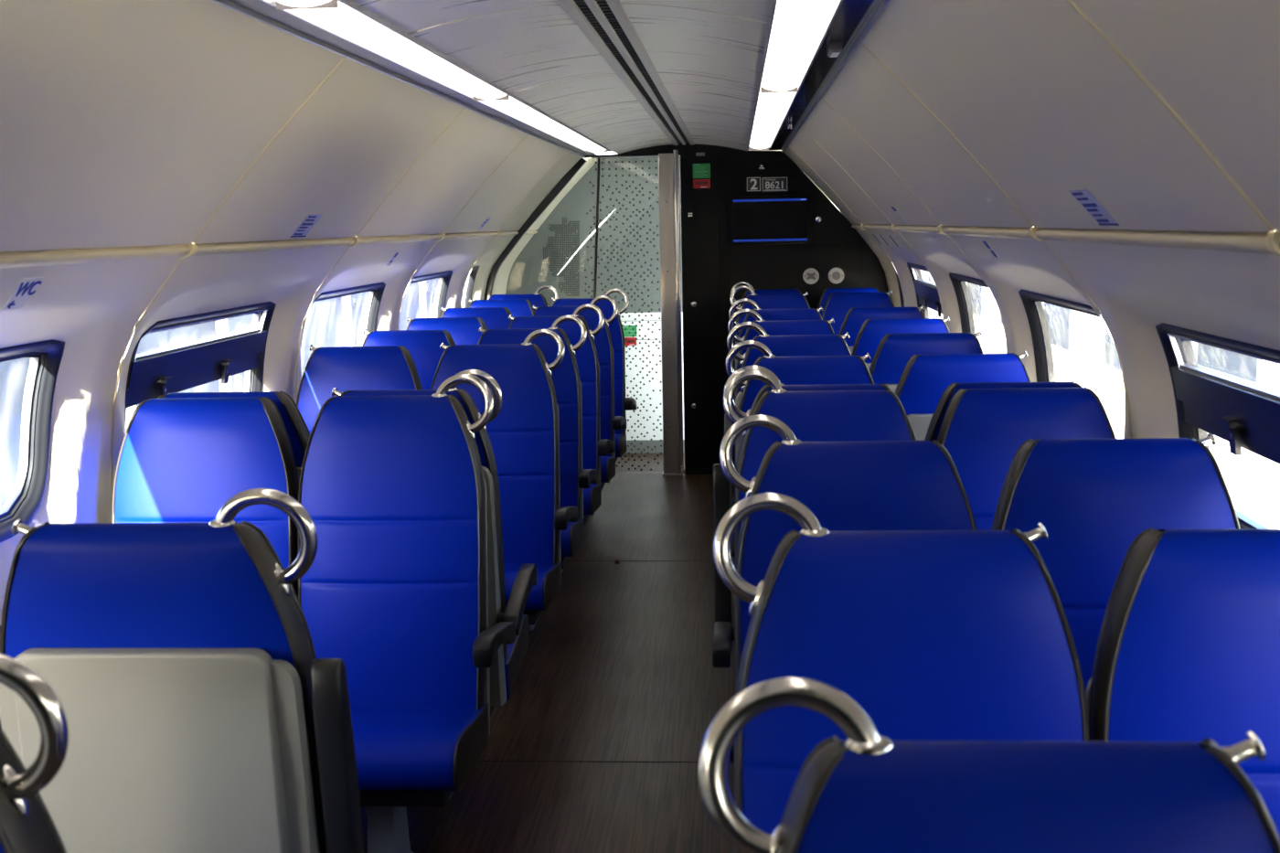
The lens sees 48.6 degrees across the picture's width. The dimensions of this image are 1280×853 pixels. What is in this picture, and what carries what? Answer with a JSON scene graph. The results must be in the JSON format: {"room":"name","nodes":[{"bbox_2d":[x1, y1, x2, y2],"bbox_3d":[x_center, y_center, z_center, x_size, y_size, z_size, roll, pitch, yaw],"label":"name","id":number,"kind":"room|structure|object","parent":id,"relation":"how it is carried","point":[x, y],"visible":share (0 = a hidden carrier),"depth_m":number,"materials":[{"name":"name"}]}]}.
{"room":"train carriage","nodes":[
{"label":"train carriage","id":0,"kind":"room"},
{"bbox_2d":[0,234,533,625],"bbox_3d":[-1.313,0.207,4.837,0.339,1.709,11.780,-1,8,4],"label":"wall","id":1,"kind":"structure","parent":0,"point":[96,308],"depth_m":3.88,"materials":[{"name":"beige plastic"}]},
{"bbox_2d":[1,277,42,310],"bbox_3d":[-1.331,-0.287,3.058,0.054,0.067,0.091,-1,8,4],"label":"sticker","id":2,"kind":"object","parent":1,"relation":"attached to","point":[26,287],"visible":1,"depth_m":3.05,"materials":[{"name":"blue"}]},
{"bbox_2d":[0,339,64,542],"bbox_3d":[-1.554,0.087,3.036,0.142,0.501,1.223,-1,8,4],"label":"window","id":3,"kind":"structure","parent":1,"relation":"in","point":[26,498],"depth_m":3.59,"materials":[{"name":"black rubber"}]},
{"bbox_2d":[117,301,276,422],"bbox_3d":[-1.444,-0.151,4.678,0.142,0.501,1.228,-1,8,4],"label":"window","id":4,"kind":"structure","parent":1,"relation":"in","point":[156,374],"depth_m":4.62,"materials":[{"name":"blue plastic"}]},
{"bbox_2d":[0,229,537,267],"bbox_3d":[-1.164,-0.605,4.710,0.055,0.050,11.756,-1,8,4],"label":"rail","id":5,"kind":"object","parent":1,"relation":"attached to","point":[31,258],"visible":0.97,"depth_m":3.82,"materials":[{"name":"beige"}]},
{"bbox_2d":[300,282,385,347],"bbox_3d":[-1.333,-0.389,6.324,0.142,0.501,1.233,-1,8,4],"label":"window","id":6,"kind":"structure","parent":1,"relation":"in","point":[376,291],"depth_m":6.86,"materials":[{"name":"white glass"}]},
{"bbox_2d":[409,270,452,318],"bbox_3d":[-1.223,-0.627,7.963,0.142,0.501,1.223,-1,8,4],"label":"window","id":7,"kind":"structure","parent":1,"relation":"in","point":[444,277],"depth_m":8.50,"materials":[{"name":"white glass"}]},
{"bbox_2d":[461,266,479,308],"bbox_3d":[-1.139,-0.809,9.225,0.142,0.501,0.428,-1,8,4],"label":"window","id":8,"kind":"structure","parent":1,"relation":"in","point":[470,282],"depth_m":9.38,"materials":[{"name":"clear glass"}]},
{"bbox_2d":[0,0,595,252],"bbox_3d":[-0.970,-0.863,4.659,0.535,0.487,11.780,-1,8,4],"label":"wall","id":9,"kind":"structure","parent":0,"point":[123,122],"depth_m":3.37,"materials":[{"name":"beige plastic"}]},
{"bbox_2d":[290,213,322,237],"bbox_3d":[-1.109,-0.668,4.717,0.069,0.074,0.160,-1,8,4],"label":"sticker","id":10,"kind":"object","parent":9,"relation":"attached to","point":[311,219],"visible":1,"depth_m":4.71,"materials":[{"name":"blue"}]},
{"bbox_2d":[209,0,597,157],"bbox_3d":[-0.694,-1.052,4.142,0.097,0.046,10.850,-1,8,4],"label":"trim","id":11,"kind":"structure","parent":9,"relation":"attached to","point":[258,10],"depth_m":3.81,"materials":[{"name":"grey"}]},
{"bbox_2d":[360,452,735,852],"bbox_3d":[-0.001,1.069,4.874,2.840,0.060,11.780,-1,8,4],"label":"floor","id":12,"kind":"structure","parent":0,"point":[618,666],"depth_m":5.12,"materials":[{"name":"brown wood"}]},
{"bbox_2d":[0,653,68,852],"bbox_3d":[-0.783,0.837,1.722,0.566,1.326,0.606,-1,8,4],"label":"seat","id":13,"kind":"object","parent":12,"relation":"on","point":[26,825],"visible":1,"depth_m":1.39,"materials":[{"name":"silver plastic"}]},
{"bbox_2d":[0,488,364,852],"bbox_3d":[-0.727,0.716,2.551,0.567,1.326,0.602,-1,8,4],"label":"seat","id":14,"kind":"object","parent":12,"relation":"on","point":[202,713],"visible":0.92,"depth_m":2.22,"materials":[{"name":"blue plastic"}]},
{"bbox_2d":[111,396,299,597],"bbox_3d":[-1.192,0.586,3.722,0.510,1.270,0.602,-1,8,4],"label":"seat","id":15,"kind":"object","parent":12,"relation":"on","point":[180,460],"visible":0.35,"depth_m":3.83,"materials":[{"name":"blue leather"}]},
{"bbox_2d":[160,390,309,479],"bbox_3d":[-1.150,0.495,4.352,0.510,1.270,0.602,-1,8,4],"label":"seat","id":16,"kind":"object","parent":12,"relation":"on","point":[298,432],"visible":0.1,"depth_m":4.00,"materials":[{"name":"blue plastic"}]},
{"bbox_2d":[296,344,422,434],"bbox_3d":[-1.085,0.350,5.318,0.510,1.280,0.602,-1,8,4],"label":"seat","id":17,"kind":"object","parent":12,"relation":"on","point":[389,368],"visible":0.3,"depth_m":5.43,"materials":[{"name":"blue leather"}]},
{"bbox_2d":[297,373,515,852],"bbox_3d":[-0.651,0.552,3.682,0.566,1.326,0.606,-1,8,4],"label":"seat","id":18,"kind":"object","parent":12,"relation":"on","point":[392,489],"visible":0.88,"depth_m":3.78,"materials":[{"name":"blue leather"}]},
{"bbox_2d":[350,703,485,791],"bbox_3d":[-0.679,0.813,3.644,0.504,0.166,0.452,-1,8,4],"label":"seat cushion","id":19,"kind":"object","parent":18,"relation":"on","point":[400,747],"depth_m":3.46,"materials":[{"name":"blue leather"}]},
{"bbox_2d":[362,329,455,389],"bbox_3d":[-1.031,0.233,6.127,0.510,1.280,0.602,-1,8,4],"label":"seat","id":20,"kind":"object","parent":12,"relation":"on","point":[423,346],"visible":0.22,"depth_m":6.24,"materials":[{"name":"blue leather"}]},
{"bbox_2d":[330,369,536,799],"bbox_3d":[-0.609,0.462,4.309,0.566,1.326,0.606,-1,8,4],"label":"seat","id":21,"kind":"object","parent":12,"relation":"on","point":[507,661],"visible":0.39,"depth_m":4.05,"materials":[{"name":"blue plastic"}]},
{"bbox_2d":[504,614,524,700],"bbox_3d":[-0.627,0.701,4.423,0.504,0.166,0.452,-1,8,4],"label":"seat cushion","id":22,"kind":"object","parent":21,"relation":"on","point":[515,652],"depth_m":4.30,"materials":[{"name":"blue leather"}]},
{"bbox_2d":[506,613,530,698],"bbox_3d":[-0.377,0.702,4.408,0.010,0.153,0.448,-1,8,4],"label":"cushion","id":23,"kind":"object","parent":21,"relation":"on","point":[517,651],"depth_m":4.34,"materials":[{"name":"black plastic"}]},
{"bbox_2d":[405,316,487,344],"bbox_3d":[-0.975,0.113,6.957,0.510,1.280,0.602,-1,8,4],"label":"seat","id":24,"kind":"object","parent":12,"relation":"on","point":[463,330],"visible":0.2,"depth_m":7.07,"materials":[{"name":"blue leather"}]},
{"bbox_2d":[440,306,511,329],"bbox_3d":[-0.920,-0.008,7.786,0.510,1.280,0.602,-1,8,4],"label":"seat","id":25,"kind":"object","parent":12,"relation":"on","point":[493,317],"visible":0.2,"depth_m":7.90,"materials":[{"name":"blue leather"}]},
{"bbox_2d":[468,298,534,317],"bbox_3d":[-0.865,-0.125,8.596,0.510,1.280,0.602,-1,8,4],"label":"seat","id":26,"kind":"object","parent":12,"relation":"on","point":[517,307],"visible":0.17,"depth_m":8.71,"materials":[{"name":"blue leather"}]},
{"bbox_2d":[430,329,578,625],"bbox_3d":[-0.544,0.321,5.279,0.566,1.326,0.606,-1,8,4],"label":"seat","id":27,"kind":"object","parent":12,"relation":"on","point":[524,436],"visible":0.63,"depth_m":5.38,"materials":[{"name":"blue leather"}]},
{"bbox_2d":[503,562,558,610],"bbox_3d":[-0.572,0.582,5.241,0.504,0.166,0.452,-1,8,4],"label":"seat cushion","id":28,"kind":"object","parent":27,"relation":"on","point":[541,595],"depth_m":5.06,"materials":[{"name":"blue leather"}]},
{"bbox_2d":[543,561,561,611],"bbox_3d":[-0.323,0.584,5.223,0.010,0.153,0.448,-1,8,4],"label":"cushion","id":29,"kind":"object","parent":27,"relation":"on","point":[551,573],"depth_m":5.17,"materials":[{"name":"black plastic"}]},
{"bbox_2d":[488,285,558,310],"bbox_3d":[-0.809,-0.242,9.244,0.536,1.326,0.602,-1,8,4],"label":"seat","id":30,"kind":"object","parent":12,"relation":"on","point":[537,299],"visible":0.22,"depth_m":9.38,"materials":[{"name":"blue leather"}]},
{"bbox_2d":[477,315,598,630],"bbox_3d":[-0.490,0.204,6.089,0.566,1.326,0.606,-1,8,4],"label":"seat","id":31,"kind":"object","parent":12,"relation":"on","point":[567,382],"visible":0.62,"depth_m":6.19,"materials":[{"name":"blue leather"}]},
{"bbox_2d":[560,518,581,556],"bbox_3d":[-0.518,0.465,6.050,0.504,0.166,0.452,-1,8,4],"label":"seat cushion","id":32,"kind":"object","parent":31,"relation":"on","point":[570,538],"depth_m":5.85,"materials":[{"name":"blue leather"}]},
{"bbox_2d":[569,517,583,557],"bbox_3d":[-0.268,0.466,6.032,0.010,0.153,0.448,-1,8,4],"label":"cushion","id":33,"kind":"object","parent":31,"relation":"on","point":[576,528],"depth_m":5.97,"materials":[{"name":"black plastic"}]},
{"bbox_2d":[508,304,614,572],"bbox_3d":[-0.434,0.084,6.918,0.566,1.326,0.606,-1,8,4],"label":"seat","id":34,"kind":"object","parent":12,"relation":"on","point":[593,447],"visible":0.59,"depth_m":7.02,"materials":[{"name":"blue leather"}]},
{"bbox_2d":[583,483,598,515],"bbox_3d":[-0.462,0.345,6.880,0.504,0.166,0.452,-1,8,4],"label":"seat cushion","id":35,"kind":"object","parent":34,"relation":"on","point":[591,495],"depth_m":6.68,"materials":[{"name":"blue leather"}]},
{"bbox_2d":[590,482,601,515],"bbox_3d":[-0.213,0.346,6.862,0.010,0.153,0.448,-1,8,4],"label":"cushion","id":36,"kind":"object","parent":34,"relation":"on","point":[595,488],"depth_m":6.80,"materials":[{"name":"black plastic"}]},
{"bbox_2d":[532,295,627,490],"bbox_3d":[-0.378,-0.036,7.748,0.566,1.326,0.606,-1,8,4],"label":"seat","id":37,"kind":"object","parent":12,"relation":"on","point":[610,422],"visible":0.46,"depth_m":7.85,"materials":[{"name":"blue leather"}]},
{"bbox_2d":[600,455,613,482],"bbox_3d":[-0.406,0.225,7.709,0.504,0.166,0.452,-1,8,4],"label":"seat cushion","id":38,"kind":"object","parent":37,"relation":"on","point":[606,461],"depth_m":7.50,"materials":[{"name":"blue leather"}]},
{"bbox_2d":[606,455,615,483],"bbox_3d":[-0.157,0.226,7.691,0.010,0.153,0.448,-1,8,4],"label":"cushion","id":39,"kind":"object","parent":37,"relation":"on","point":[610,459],"depth_m":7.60,"materials":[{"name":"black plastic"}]},
{"bbox_2d":[477,560,698,762],"bbox_3d":[-0.021,1.081,4.573,2.760,0.001,5.486,-1,8,4],"label":"joint","id":40,"kind":"object","parent":12,"relation":"on","point":[567,560],"visible":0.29,"depth_m":4.59,"materials":[{"name":"black"}]},
{"bbox_2d":[550,288,636,461],"bbox_3d":[-0.324,-0.154,8.558,0.566,1.326,0.606,-1,8,4],"label":"seat","id":41,"kind":"object","parent":12,"relation":"on","point":[622,404],"visible":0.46,"depth_m":8.66,"materials":[{"name":"blue leather"}]},
{"bbox_2d":[614,434,625,457],"bbox_3d":[-0.352,0.107,8.519,0.504,0.166,0.452,-1,8,4],"label":"seat cushion","id":42,"kind":"object","parent":41,"relation":"on","point":[620,439],"depth_m":8.32,"materials":[{"name":"blue leather"}]},
{"bbox_2d":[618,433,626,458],"bbox_3d":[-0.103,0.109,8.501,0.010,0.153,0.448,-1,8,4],"label":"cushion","id":43,"kind":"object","parent":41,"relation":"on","point":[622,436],"depth_m":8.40,"materials":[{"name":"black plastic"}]},
{"bbox_2d":[484,135,836,470],"bbox_3d":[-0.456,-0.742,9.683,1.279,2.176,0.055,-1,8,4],"label":"glass wall","id":44,"kind":"structure","parent":12,"relation":"on","point":[579,165],"depth_m":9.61,"materials":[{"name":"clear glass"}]},
{"bbox_2d":[584,160,661,470],"bbox_3d":[-0.118,-0.738,9.663,0.517,2.112,0.001,-1,8,4],"label":"print","id":45,"kind":"object","parent":44,"relation":"attached to","point":[598,202],"depth_m":9.61},
{"bbox_2d":[622,325,637,345],"bbox_3d":[-0.075,-0.677,10.567,0.102,0.150,0.009,-1,8,4],"label":"sign","id":46,"kind":"object","parent":44,"relation":"attached to","point":[633,342],"visible":0.77,"depth_m":10.57,"materials":[{"name":"green"}]},
{"bbox_2d":[658,149,685,476],"bbox_3d":[0.214,-0.758,9.620,0.157,2.200,0.125,-1,8,4],"label":"post","id":47,"kind":"object","parent":12,"relation":"on","point":[668,164],"visible":1,"depth_m":9.58,"materials":[{"name":"grey metal"}]},
{"bbox_2d":[730,281,800,393],"bbox_3d":[0.843,-0.268,9.192,0.566,1.326,0.606,-1,8,4],"label":"seat","id":48,"kind":"object","parent":12,"relation":"on","point":[777,291],"visible":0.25,"depth_m":9.33,"materials":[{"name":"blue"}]},
{"bbox_2d":[729,285,810,403],"bbox_3d":[0.804,-0.184,8.609,0.566,1.326,0.606,-1,8,4],"label":"seat","id":49,"kind":"object","parent":12,"relation":"on","point":[778,301],"visible":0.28,"depth_m":8.73,"materials":[{"name":"blue leather"}]},
{"bbox_2d":[724,298,822,435],"bbox_3d":[0.738,-0.040,7.620,0.566,1.326,0.606,-1,8,4],"label":"seat","id":50,"kind":"object","parent":12,"relation":"on","point":[795,314],"visible":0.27,"depth_m":7.26,"materials":[{"name":"blue leather"}]},
{"bbox_2d":[727,309,834,467],"bbox_3d":[0.680,0.084,6.760,0.566,1.326,0.606,-1,8,4],"label":"seat","id":51,"kind":"object","parent":12,"relation":"on","point":[790,327],"visible":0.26,"depth_m":6.40,"materials":[{"name":"blue leather"}]},
{"bbox_2d":[726,321,851,508],"bbox_3d":[0.624,0.204,5.931,0.566,1.326,0.606,-1,8,4],"label":"seat","id":52,"kind":"object","parent":12,"relation":"on","point":[803,345],"visible":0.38,"depth_m":5.58,"materials":[{"name":"blue leather"}]},
{"bbox_2d":[725,340,874,560],"bbox_3d":[0.566,0.330,5.062,0.566,1.326,0.606,-1,8,4],"label":"seat","id":53,"kind":"object","parent":12,"relation":"on","point":[807,369],"visible":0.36,"depth_m":4.71,"materials":[{"name":"blue leather"}]},
{"bbox_2d":[713,365,892,651],"bbox_3d":[0.510,0.449,4.239,0.567,1.326,0.602,-1,8,4],"label":"seat","id":54,"kind":"object","parent":12,"relation":"on","point":[721,485],"visible":0.15,"depth_m":3.94,"materials":[{"name":"blue leather"}]},
{"bbox_2d":[712,370,916,667],"bbox_3d":[0.469,0.541,3.607,0.566,1.326,0.606,-1,8,4],"label":"seat","id":55,"kind":"object","parent":12,"relation":"on","point":[876,414],"visible":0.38,"depth_m":3.72,"materials":[{"name":"blue leather"}]},
{"bbox_2d":[704,414,977,811],"bbox_3d":[0.410,0.667,2.739,0.566,1.326,0.606,-1,8,4],"label":"seat","id":56,"kind":"object","parent":12,"relation":"on","point":[857,485],"visible":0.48,"depth_m":2.85,"materials":[{"name":"blue leather"}]},
{"bbox_2d":[816,288,880,316],"bbox_3d":[1.384,-0.245,9.157,0.510,1.270,0.602,-1,8,4],"label":"seat","id":57,"kind":"object","parent":12,"relation":"on","point":[826,293],"visible":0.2,"depth_m":9.29,"materials":[{"name":"blue leather"}]},
{"bbox_2d":[821,290,894,334],"bbox_3d":[1.345,-0.166,8.574,0.510,1.280,0.602,-1,8,4],"label":"seat","id":58,"kind":"object","parent":12,"relation":"on","point":[837,304],"visible":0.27,"depth_m":8.69,"materials":[{"name":"blue leather"}]},
{"bbox_2d":[839,304,924,352],"bbox_3d":[1.279,-0.023,7.588,0.510,1.280,0.602,-1,8,4],"label":"seat","id":59,"kind":"object","parent":12,"relation":"on","point":[855,317],"visible":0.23,"depth_m":7.23,"materials":[{"name":"blue leather"}]},
{"bbox_2d":[851,316,949,370],"bbox_3d":[1.221,0.101,6.729,0.510,1.280,0.602,-1,8,4],"label":"seat","id":60,"kind":"object","parent":12,"relation":"on","point":[872,331],"visible":0.21,"depth_m":6.37,"materials":[{"name":"blue leather"}]},
{"bbox_2d":[713,492,1089,852],"bbox_3d":[0.354,0.788,1.899,0.566,1.326,0.606,-1,8,4],"label":"seat","id":61,"kind":"object","parent":12,"relation":"on","point":[933,634],"visible":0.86,"depth_m":2.01,"materials":[{"name":"blue leather"}]},
{"bbox_2d":[869,330,983,393],"bbox_3d":[1.166,0.222,5.899,0.510,1.280,0.602,-1,8,4],"label":"seat","id":62,"kind":"object","parent":12,"relation":"on","point":[890,357],"visible":0.24,"depth_m":5.54,"materials":[{"name":"blue plastic"}]},
{"bbox_2d":[895,350,1031,440],"bbox_3d":[1.107,0.347,5.030,0.510,1.280,0.602,-1,8,4],"label":"seat","id":63,"kind":"object","parent":12,"relation":"on","point":[924,378],"visible":0.18,"depth_m":4.68,"materials":[{"name":"blue plastic"}]},
{"bbox_2d":[697,677,1279,852],"bbox_3d":[0.298,0.910,1.062,0.566,1.326,0.606,-1,8,4],"label":"seat","id":64,"kind":"object","parent":12,"relation":"on","point":[867,792],"visible":1,"depth_m":1.19,"materials":[{"name":"blue plastic"}]},
{"bbox_2d":[924,381,1082,440],"bbox_3d":[1.052,0.472,4.206,0.510,1.270,0.602,-1,8,4],"label":"seat","id":65,"kind":"object","parent":12,"relation":"on","point":[933,432],"visible":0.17,"depth_m":3.86,"materials":[{"name":"blue plastic"}]},
{"bbox_2d":[937,386,1116,530],"bbox_3d":[1.010,0.564,3.573,0.510,1.270,0.602,-1,8,4],"label":"seat","id":66,"kind":"object","parent":12,"relation":"on","point":[982,431],"visible":0.26,"depth_m":3.68,"materials":[{"name":"blue plastic"}]},
{"bbox_2d":[991,432,1240,691],"bbox_3d":[0.951,0.684,2.703,0.510,1.280,0.602,-1,8,4],"label":"seat","id":67,"kind":"object","parent":12,"relation":"on","point":[1092,498],"visible":0.34,"depth_m":2.81,"materials":[{"name":"blue plastic"}]},
{"bbox_2d":[1085,527,1279,837],"bbox_3d":[0.895,0.806,1.863,0.510,1.280,0.602,-1,8,4],"label":"seat","id":68,"kind":"object","parent":12,"relation":"on","point":[1188,648],"visible":0.72,"depth_m":1.98,"materials":[{"name":"blue plastic"}]},
{"bbox_2d":[349,0,781,158],"bbox_3d":[-0.046,-1.196,4.549,2.000,0.163,11.780,-1,8,4],"label":"ceiling","id":69,"kind":"structure","parent":0,"point":[708,56],"depth_m":4.20,"materials":[{"name":"white plastic"}]},
{"bbox_2d":[259,0,341,10],"bbox_3d":[-0.733,-0.703,1.775,0.140,0.045,2.110,-1,8,4],"label":"ceiling light","id":70,"kind":"object","parent":69,"relation":"attached to","point":[279,5],"visible":1,"depth_m":2.81,"materials":[{"name":"white plastic"}]},
{"bbox_2d":[274,0,330,7],"bbox_3d":[-0.733,-0.704,1.775,0.125,0.042,2.102,-1,8,4],"label":"diffuser","id":71,"kind":"object","parent":70,"relation":"attached to","point":[277,3],"depth_m":2.80,"materials":[{"name":"white plastic"}]},
{"bbox_2d":[273,0,511,100],"bbox_3d":[-0.592,-1.008,3.884,0.140,0.045,2.160,-1,8,4],"label":"ceiling light","id":72,"kind":"object","parent":69,"relation":"attached to","point":[350,22],"visible":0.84,"depth_m":3.51,"materials":[{"name":"white plastic"}]},
{"bbox_2d":[472,91,607,152],"bbox_3d":[-0.393,-1.437,6.846,0.140,0.045,3.840,-1,8,4],"label":"ceiling light","id":73,"kind":"object","parent":69,"relation":"attached to","point":[517,108],"visible":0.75,"depth_m":6.17,"materials":[{"name":"white plastic"}]},
{"bbox_2d":[556,0,694,145],"bbox_3d":[-0.066,-1.124,4.080,0.140,0.051,10.830,-1,8,4],"label":"ceiling vent","id":74,"kind":"object","parent":69,"relation":"in","point":[609,18],"visible":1,"depth_m":4.38,"materials":[{"name":"grey metal"}]},
{"bbox_2d":[747,85,799,149],"bbox_3d":[0.609,-1.452,6.812,0.140,0.045,3.950,-1,8,4],"label":"ceiling light","id":75,"kind":"object","parent":69,"relation":"attached to","point":[772,109],"visible":0.86,"depth_m":6.11,"materials":[{"name":"white plastic"}]},
{"bbox_2d":[758,0,843,92],"bbox_3d":[0.407,-1.017,3.805,0.140,0.045,2.140,-1,8,4],"label":"ceiling light","id":76,"kind":"object","parent":69,"relation":"attached to","point":[798,29],"visible":0.94,"depth_m":3.52,"materials":[{"name":"white plastic"}]},
{"bbox_2d":[584,143,680,157],"bbox_3d":[-0.057,-1.854,9.518,0.654,0.076,0.080,-1,8,4],"label":"wall end header","id":77,"kind":"structure","parent":0,"point":[668,148],"depth_m":9.47,"materials":[{"name":"black"}]},
{"bbox_2d":[680,143,889,474],"bbox_3d":[0.999,-0.794,9.610,1.419,2.242,0.100,-1,8,4],"label":"wall","id":78,"kind":"structure","parent":0,"point":[834,228],"depth_m":9.47,"materials":[{"name":"black plastic"}]},
{"bbox_2d":[680,157,720,468],"bbox_3d":[0.412,-0.754,9.601,0.242,2.104,0.005,-1,8,4],"label":"access hatch","id":79,"kind":"object","parent":78,"relation":"attached to","point":[699,231],"visible":0.8,"depth_m":9.60,"materials":[{"name":"black metal"}]},
{"bbox_2d":[692,163,710,188],"bbox_3d":[0.411,-1.673,9.461,0.118,0.162,0.009,-1,8,4],"label":"sign","id":80,"kind":"object","parent":78,"relation":"attached to","point":[699,170],"visible":1,"depth_m":9.46,"materials":[{"name":"green plastic"}]},
{"bbox_2d":[693,164,707,177],"bbox_3d":[0.405,-1.707,9.457,0.093,0.082,0.001,-1,8,4],"label":"print","id":81,"kind":"object","parent":80,"relation":"on","point":[699,170],"depth_m":9.46,"materials":[{"name":"green"}]},
{"bbox_2d":[727,194,810,245],"bbox_3d":[0.864,-1.379,9.460,0.555,0.321,0.048,-1,8,4],"label":"wall monitor","id":82,"kind":"object","parent":78,"relation":"attached to","point":[752,219],"visible":1,"depth_m":9.44,"materials":[{"name":"black plastic"}]},
{"bbox_2d":[742,160,797,196],"bbox_3d":[0.865,-1.651,9.441,0.364,0.222,0.005,-1,8,4],"label":"access hatch","id":83,"kind":"object","parent":78,"relation":"attached to","point":[751,169],"visible":0.8,"depth_m":9.43,"materials":[{"name":"black plastic"}]},
{"bbox_2d":[746,177,760,191],"bbox_3d":[0.759,-1.615,9.448,0.091,0.090,0.006,-1,8,4],"label":"sign","id":84,"kind":"object","parent":83,"relation":"attached to","point":[753,184],"visible":1,"depth_m":9.45,"materials":[{"name":"white plastic"}]},
{"bbox_2d":[762,177,787,191],"bbox_3d":[0.898,-1.614,9.438,0.164,0.090,0.006,-1,8,4],"label":"number sign","id":85,"kind":"object","parent":83,"relation":"attached to","point":[769,184],"visible":1,"depth_m":9.44,"materials":[{"name":"white"}]},
{"bbox_2d":[730,244,863,461],"bbox_3d":[1.064,-0.477,9.598,0.887,1.491,0.005,-1,8,4],"label":"access hatch","id":86,"kind":"object","parent":78,"relation":"attached to","point":[774,267],"visible":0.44,"depth_m":9.51,"materials":[{"name":"black metal"}]},
{"bbox_2d":[802,267,819,284],"bbox_3d":[1.148,-1.009,9.511,0.108,0.108,0.015,-1,8,4],"label":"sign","id":87,"kind":"object","parent":78,"relation":"attached to","point":[811,275],"visible":1,"depth_m":9.51,"materials":[{"name":"grey plastic"}]},
{"bbox_2d":[828,267,843,283],"bbox_3d":[1.315,-1.011,9.499,0.108,0.108,0.016,-1,8,4],"label":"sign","id":88,"kind":"object","parent":78,"relation":"attached to","point":[836,275],"visible":1,"depth_m":9.49,"materials":[{"name":"grey plastic"}]},
{"bbox_2d":[783,0,1279,233],"bbox_3d":[0.891,-0.882,4.532,0.535,0.487,11.780,-1,8,4],"label":"wall","id":89,"kind":"structure","parent":0,"point":[945,112],"depth_m":2.54,"materials":[{"name":"beige plastic"}]},
{"bbox_2d":[768,0,889,152],"bbox_3d":[0.543,-1.065,4.058,0.097,0.046,10.850,-1,8,4],"label":"trim","id":90,"kind":"structure","parent":89,"relation":"attached to","point":[854,19],"depth_m":4.11,"materials":[{"name":"black plastic"}]},
{"bbox_2d":[827,42,842,57],"bbox_3d":[0.522,-1.010,3.799,0.032,0.027,0.140,-1,8,4],"label":"sensor","id":91,"kind":"object","parent":89,"relation":"attached to","point":[835,48],"visible":1,"depth_m":3.73,"materials":[{"name":"grey plastic"}]},
{"bbox_2d":[1068,188,1119,225],"bbox_3d":[0.929,-0.448,2.901,0.069,0.074,0.150,-1,8,4],"label":"sticker","id":92,"kind":"object","parent":89,"relation":"attached to","point":[1084,197],"visible":1,"depth_m":2.89,"materials":[{"name":"blue"}]},
{"bbox_2d":[854,228,1279,438],"bbox_3d":[1.276,0.180,4.659,0.351,1.709,11.780,-1,8,4],"label":"wall","id":93,"kind":"structure","parent":0,"point":[1134,290],"depth_m":3.51,"materials":[{"name":"beige plastic"}]},
{"bbox_2d":[906,262,942,318],"bbox_3d":[1.597,-0.655,7.770,0.142,0.501,1.223,-1,8,4],"label":"window","id":94,"kind":"structure","parent":93,"relation":"in","point":[926,292],"depth_m":7.93,"materials":[{"name":"clear glass"}]},
{"bbox_2d":[949,272,988,333],"bbox_3d":[1.487,-0.418,6.131,0.142,0.501,1.233,-1,8,4],"label":"window","id":95,"kind":"structure","parent":93,"relation":"in","point":[958,281],"depth_m":6.68,"materials":[{"name":"black rubber"}]},
{"bbox_2d":[1018,288,1099,382],"bbox_3d":[1.377,-0.179,4.484,0.142,0.501,1.228,-1,8,4],"label":"window","id":96,"kind":"structure","parent":93,"relation":"in","point":[1031,301],"depth_m":5.03,"materials":[{"name":"plastic"}]},
{"bbox_2d":[851,224,1279,256],"bbox_3d":[1.095,-0.628,4.555,0.055,0.050,11.756,-1,8,4],"label":"rail","id":97,"kind":"object","parent":93,"relation":"attached to","point":[1252,242],"visible":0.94,"depth_m":2.81,"materials":[{"name":"beige"}]},
{"bbox_2d":[1155,322,1279,528],"bbox_3d":[1.267,0.059,2.842,0.142,0.501,1.223,-1,8,4],"label":"window","id":98,"kind":"structure","parent":93,"relation":"in","point":[1245,415],"depth_m":3.08,"materials":[{"name":"blue metal"}]},
{"label":"outside","id":99,"kind":"structure","parent":0,"visible":0},
{"bbox_3d":[2.740,-1.248,40.142,120.000,0.400,160.000,-1,8,4],"label":"ground","id":100,"kind":"structure","parent":99,"visible":0},
{"bbox_2d":[0,277,439,509],"bbox_3d":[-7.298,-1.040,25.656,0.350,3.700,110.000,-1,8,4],"label":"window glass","id":101,"kind":"object","parent":100,"relation":"on","point":[338,321],"visible":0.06,"depth_m":24.70,"materials":[{"name":"white"}]},
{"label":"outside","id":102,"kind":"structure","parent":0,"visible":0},
{"bbox_2d":[928,308,1279,528],"bbox_3d":[10.982,-1.096,29.484,14.100,0.800,120.000,-1,8,4],"label":"platform","id":103,"kind":"object","parent":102,"point":[1252,480],"depth_m":16.75,"materials":[{"name":"grey"}]},
{"bbox_2d":[965,281,1279,393],"bbox_3d":[10.281,-3.533,34.242,3.500,3.300,110.000,-1,8,4],"label":"station building","id":104,"kind":"structure","parent":103,"relation":"on","point":[1082,341],"depth_m":25.95,"materials":[{"name":"beige"}]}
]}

